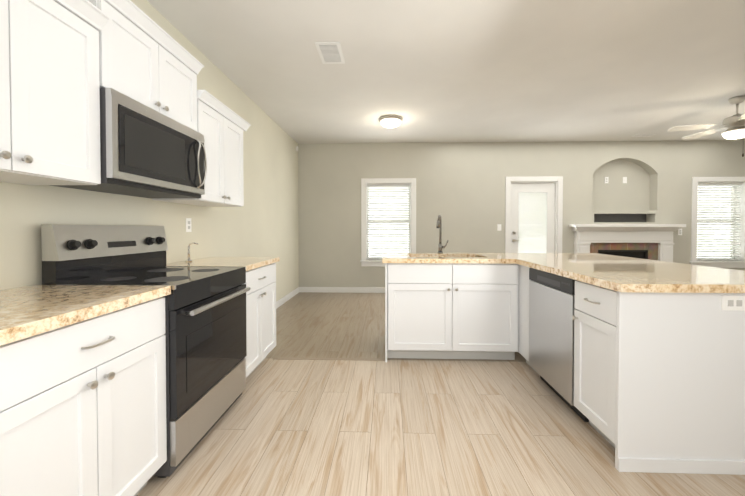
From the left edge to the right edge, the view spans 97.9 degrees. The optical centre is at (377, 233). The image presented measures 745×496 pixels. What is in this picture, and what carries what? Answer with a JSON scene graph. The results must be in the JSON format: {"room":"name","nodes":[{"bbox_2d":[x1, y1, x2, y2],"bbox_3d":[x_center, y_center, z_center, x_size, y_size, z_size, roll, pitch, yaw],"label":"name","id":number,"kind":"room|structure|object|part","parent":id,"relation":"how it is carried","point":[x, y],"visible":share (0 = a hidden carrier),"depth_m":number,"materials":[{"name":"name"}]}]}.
{"room":"kitchen","nodes":[
{"label":"kitchen","id":0,"kind":"room"},
{"bbox_2d":[0,0,298,301],"bbox_3d":[-1.697,-0.225,2.308,0.250,2.740,7.870,0,1,2],"label":"wall","id":1,"kind":"structure","parent":0,"point":[262,221],"depth_m":2.93,"materials":[{"name":"beige paint"}]},
{"bbox_2d":[0,0,109,184],"bbox_3d":[-1.415,-0.596,1.129,0.383,0.760,0.711,0,1,2],"label":"upper cabinet","id":2,"kind":"object","parent":1,"relation":"attached to","point":[49,98],"visible":0.98,"depth_m":1.27,"materials":[{"name":"white wood"}]},
{"bbox_2d":[88,0,203,130],"bbox_3d":[-1.392,-0.914,1.862,0.383,0.468,0.752,0,1,2],"label":"upper cabinet","id":3,"kind":"object","parent":1,"relation":"attached to","point":[146,60],"visible":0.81,"depth_m":1.76,"materials":[{"name":"white wood"}]},
{"bbox_2d":[49,88,206,197],"bbox_3d":[-1.372,-0.456,1.868,0.422,0.436,0.752,0,1,2],"label":"microwave","id":4,"kind":"object","parent":3,"relation":"attached to","point":[146,151],"visible":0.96,"depth_m":1.71,"materials":[{"name":"grey"}]},
{"bbox_2d":[186,218,191,231],"bbox_3d":[-1.556,-0.070,2.676,0.008,0.115,0.070,0,1,2],"label":"outlet","id":5,"kind":"object","parent":1,"relation":"attached to","point":[188,224],"visible":1,"depth_m":2.67,"materials":[{"name":"white plastic"}]},
{"bbox_2d":[152,90,250,206],"bbox_3d":[-1.368,-0.620,2.627,0.383,0.760,0.758,0,1,2],"label":"upper cabinet","id":6,"kind":"object","parent":1,"relation":"attached to","point":[221,127],"visible":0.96,"depth_m":2.54,"materials":[{"name":"white wood"}]},
{"bbox_2d":[276,287,299,308],"bbox_3d":[-1.495,1.061,4.502,0.015,0.100,2.970,0,1,2],"label":"baseboard","id":7,"kind":"structure","parent":1,"relation":"attached to","point":[284,299],"depth_m":5.28,"materials":[{"name":"white wood"}]},
{"bbox_2d":[136,292,744,495],"bbox_3d":[2.651,1.197,2.191,8.950,0.100,7.870,0,1,2],"label":"floor","id":8,"kind":"structure","parent":0,"point":[518,426],"depth_m":1.88,"materials":[{"name":"brown wood"}]},
{"bbox_2d":[0,297,166,495],"bbox_3d":[-1.271,0.724,1.145,0.652,0.880,0.711,0,1,2],"label":"base cabinet","id":9,"kind":"object","parent":8,"relation":"on","point":[82,408],"visible":1,"depth_m":1.10,"materials":[{"name":"white wood"}]},
{"bbox_2d":[0,285,170,345],"bbox_3d":[-1.280,0.264,1.140,0.653,0.040,0.713,0,1,2],"label":"countertop","id":10,"kind":"structure","parent":9,"relation":"on","point":[29,311],"depth_m":1.14,"materials":[{"name":"beige stone"}]},
{"bbox_2d":[41,224,249,477],"bbox_3d":[-1.206,0.552,1.879,0.686,1.200,0.756,0,1,2],"label":"range","id":11,"kind":"object","parent":8,"relation":"on","point":[205,329],"visible":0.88,"depth_m":1.71,"materials":[{"name":"grey"}]},
{"bbox_2d":[244,263,275,377],"bbox_3d":[-1.224,0.701,2.618,0.652,0.880,0.708,0,1,2],"label":"base cabinet","id":12,"kind":"object","parent":8,"relation":"on","point":[261,316],"visible":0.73,"depth_m":2.59,"materials":[{"name":"white wood"}]},
{"bbox_2d":[166,257,279,270],"bbox_3d":[-1.233,0.240,2.620,0.653,0.040,0.730,0,1,2],"label":"countertop","id":13,"kind":"structure","parent":12,"relation":"on","point":[250,263],"depth_m":2.57,"materials":[{"name":"beige stone"}]},
{"bbox_2d":[186,242,197,261],"bbox_3d":[-1.457,0.144,2.551,0.098,0.154,0.044,0,1,2],"label":"faucet","id":14,"kind":"object","parent":13,"relation":"on","point":[188,254],"visible":1,"depth_m":2.54,"materials":[{"name":"silver metal"}]},
{"bbox_2d":[273,357,384,360],"bbox_3d":[-0.432,1.133,2.929,1.020,0.005,0.040,0,1,2],"label":"transition piece","id":15,"kind":"object","parent":8,"relation":"on","point":[357,359],"visible":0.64,"depth_m":2.93,"materials":[{"name":"beige wood"}]},
{"bbox_2d":[385,263,518,361],"bbox_3d":[0.663,0.692,3.157,1.163,0.880,0.650,0,1,2],"label":"base cabinet","id":16,"kind":"object","parent":8,"relation":"on","point":[451,310],"visible":0.81,"depth_m":2.82,"materials":[{"name":"white wood"}]},
{"bbox_2d":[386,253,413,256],"bbox_3d":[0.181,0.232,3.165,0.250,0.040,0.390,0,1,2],"label":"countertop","id":17,"kind":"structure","parent":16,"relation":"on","point":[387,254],"depth_m":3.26,"materials":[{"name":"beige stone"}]},
{"bbox_2d":[382,253,623,263],"bbox_3d":[1.181,0.232,3.134,2.250,0.040,0.700,0,1,2],"label":"countertop","id":18,"kind":"structure","parent":16,"relation":"on","point":[492,258],"depth_m":2.92,"materials":[{"name":"beige stone"}]},
{"bbox_2d":[436,215,448,253],"bbox_3d":[0.668,0.008,3.330,0.149,0.402,0.212,0,1,2],"label":"kitchen faucet","id":19,"kind":"object","parent":18,"relation":"on","point":[439,226],"visible":1,"depth_m":3.39,"materials":[{"name":"silver metal"}]},
{"bbox_2d":[518,265,539,375],"bbox_3d":[1.529,0.699,2.701,0.593,0.880,0.286,0,1,2],"label":"base cabinet","id":20,"kind":"object","parent":8,"relation":"on","point":[523,304],"depth_m":2.73,"materials":[{"name":"white wood"}]},
{"bbox_2d":[529,268,588,421],"bbox_3d":[1.493,0.710,2.254,0.610,0.872,0.600,0,1,2],"label":"dishwasher","id":21,"kind":"object","parent":8,"relation":"on","point":[551,327],"visible":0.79,"depth_m":2.19,"materials":[{"name":"grey metal"}]},
{"bbox_2d":[569,224,685,261],"bbox_3d":[4.361,0.467,5.584,1.850,1.255,0.450,0,1,2],"label":"fireplace mantel","id":22,"kind":"object","parent":8,"relation":"on","point":[649,241],"visible":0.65,"depth_m":5.70,"materials":[{"name":"white wood"}]},
{"bbox_2d":[572,281,744,474],"bbox_3d":[1.499,0.714,1.758,0.637,0.880,0.386,0,1,2],"label":"base cabinet","id":23,"kind":"object","parent":8,"relation":"on","point":[659,382],"depth_m":1.57,"materials":[{"name":"white wood"}]},
{"bbox_2d":[514,257,744,292],"bbox_3d":[1.719,0.248,2.125,1.110,0.040,1.230,0,1,2],"label":"countertop","id":24,"kind":"structure","parent":23,"relation":"on","point":[620,273],"depth_m":1.88,"materials":[{"name":"beige stone"}]},
{"bbox_2d":[721,296,744,310],"bbox_3d":[1.706,0.332,1.547,0.115,0.070,0.008,0,1,2],"label":"outlet","id":25,"kind":"object","parent":23,"relation":"attached to","point":[733,303],"visible":1,"depth_m":1.54,"materials":[{"name":"white plastic"}]},
{"bbox_2d":[147,0,744,143],"bbox_3d":[2.651,-1.643,2.146,8.950,0.100,7.870,0,1,2],"label":"ceiling","id":26,"kind":"structure","parent":0,"point":[439,71],"depth_m":3.10,"materials":[{"name":"white paint"}]},
{"bbox_2d":[315,42,344,63],"bbox_3d":[-0.412,-1.598,2.880,0.210,0.012,0.340,0,1,2],"label":"ceiling vent","id":27,"kind":"object","parent":26,"relation":"in","point":[330,52],"visible":1,"depth_m":2.85,"materials":[{"name":"white metal"}]},
{"bbox_2d":[379,115,402,128],"bbox_3d":[0.194,-1.563,4.613,0.340,0.135,0.340,0,1,2],"label":"flush ceiling light","id":28,"kind":"object","parent":26,"relation":"attached to","point":[390,121],"visible":1,"depth_m":4.51,"materials":[{"name":"white glass"}]},
{"bbox_2d":[668,95,744,156],"bbox_3d":[4.298,-1.260,3.922,1.273,0.720,1.228,0,1,2],"label":"ceiling fan","id":29,"kind":"object","parent":26,"relation":"hanging from","point":[734,125],"visible":1,"depth_m":3.88,"materials":[{"name":"silver metal"}]},
{"bbox_2d":[298,140,744,286],"bbox_3d":[2.773,-0.282,5.976,8.450,2.740,0.250,0,1,2],"label":"wall","id":30,"kind":"structure","parent":0,"point":[461,188],"depth_m":5.89,"materials":[{"name":"grey paint"}]},
{"bbox_2d":[300,287,384,292],"bbox_3d":[0.425,1.039,5.940,3.760,0.100,0.015,0,1,2],"label":"baseboard","id":31,"kind":"structure","parent":30,"relation":"attached to","point":[302,289],"depth_m":5.96,"materials":[{"name":"white wood"}]},
{"bbox_2d":[360,178,415,266],"bbox_3d":[0.213,-0.203,6.019,1.040,1.610,0.270,0,1,2],"label":"window","id":32,"kind":"structure","parent":30,"relation":"in","point":[364,261],"depth_m":5.92,"materials":[{"name":"white"}]},
{"bbox_2d":[367,184,409,259],"bbox_3d":[0.213,-0.213,6.012,0.800,1.394,0.055,0,1,2],"label":"window blinds","id":33,"kind":"object","parent":32,"relation":"attached to","point":[386,187],"visible":0.83,"depth_m":6.01,"materials":[{"name":"white plastic"}]},
{"bbox_3d":[0.216,-0.219,6.124,0.830,1.410,0.060,0,1,2],"label":"window sash","id":34,"kind":"part","parent":32,"relation":"part of","materials":[{"name":"white"}]},
{"bbox_2d":[511,183,554,252],"bbox_3d":[2.827,0.076,5.889,0.796,1.986,0.101,0,1,2],"label":"door","id":35,"kind":"structure","parent":30,"relation":"in","point":[541,192],"depth_m":5.90,"materials":[{"name":"white wood"}]},
{"bbox_2d":[505,176,562,252],"bbox_3d":[2.827,0.030,5.969,1.010,2.115,0.270,0,1,2],"label":"door frame","id":36,"kind":"structure","parent":30,"relation":"attached to","point":[558,212],"depth_m":5.83,"materials":[{"name":"white wood"}]},
{"bbox_2d":[690,177,744,267],"bbox_3d":[6.100,-0.200,5.831,1.060,1.610,0.270,0,1,2],"label":"window","id":37,"kind":"structure","parent":30,"relation":"in","point":[722,264],"depth_m":5.74,"materials":[{"name":"white"}]},
{"bbox_3d":[6.103,-0.216,5.936,0.850,1.410,0.060,0,1,2],"label":"window sash","id":38,"kind":"part","parent":37,"relation":"part of","materials":[{"name":"white"}]},
{"bbox_2d":[697,183,742,260],"bbox_3d":[6.100,-0.210,5.824,0.820,1.394,0.055,0,1,2],"label":"window blinds","id":39,"kind":"object","parent":37,"relation":"attached to","point":[704,187],"visible":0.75,"depth_m":5.82,"materials":[{"name":"white plastic"}]},
{"label":"outside","id":40,"kind":"structure","parent":0,"visible":0},
{"bbox_2d":[369,186,730,257],"bbox_3d":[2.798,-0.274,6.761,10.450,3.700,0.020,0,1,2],"label":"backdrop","id":41,"kind":"structure","parent":40,"point":[546,225],"depth_m":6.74,"materials":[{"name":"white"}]}
]}

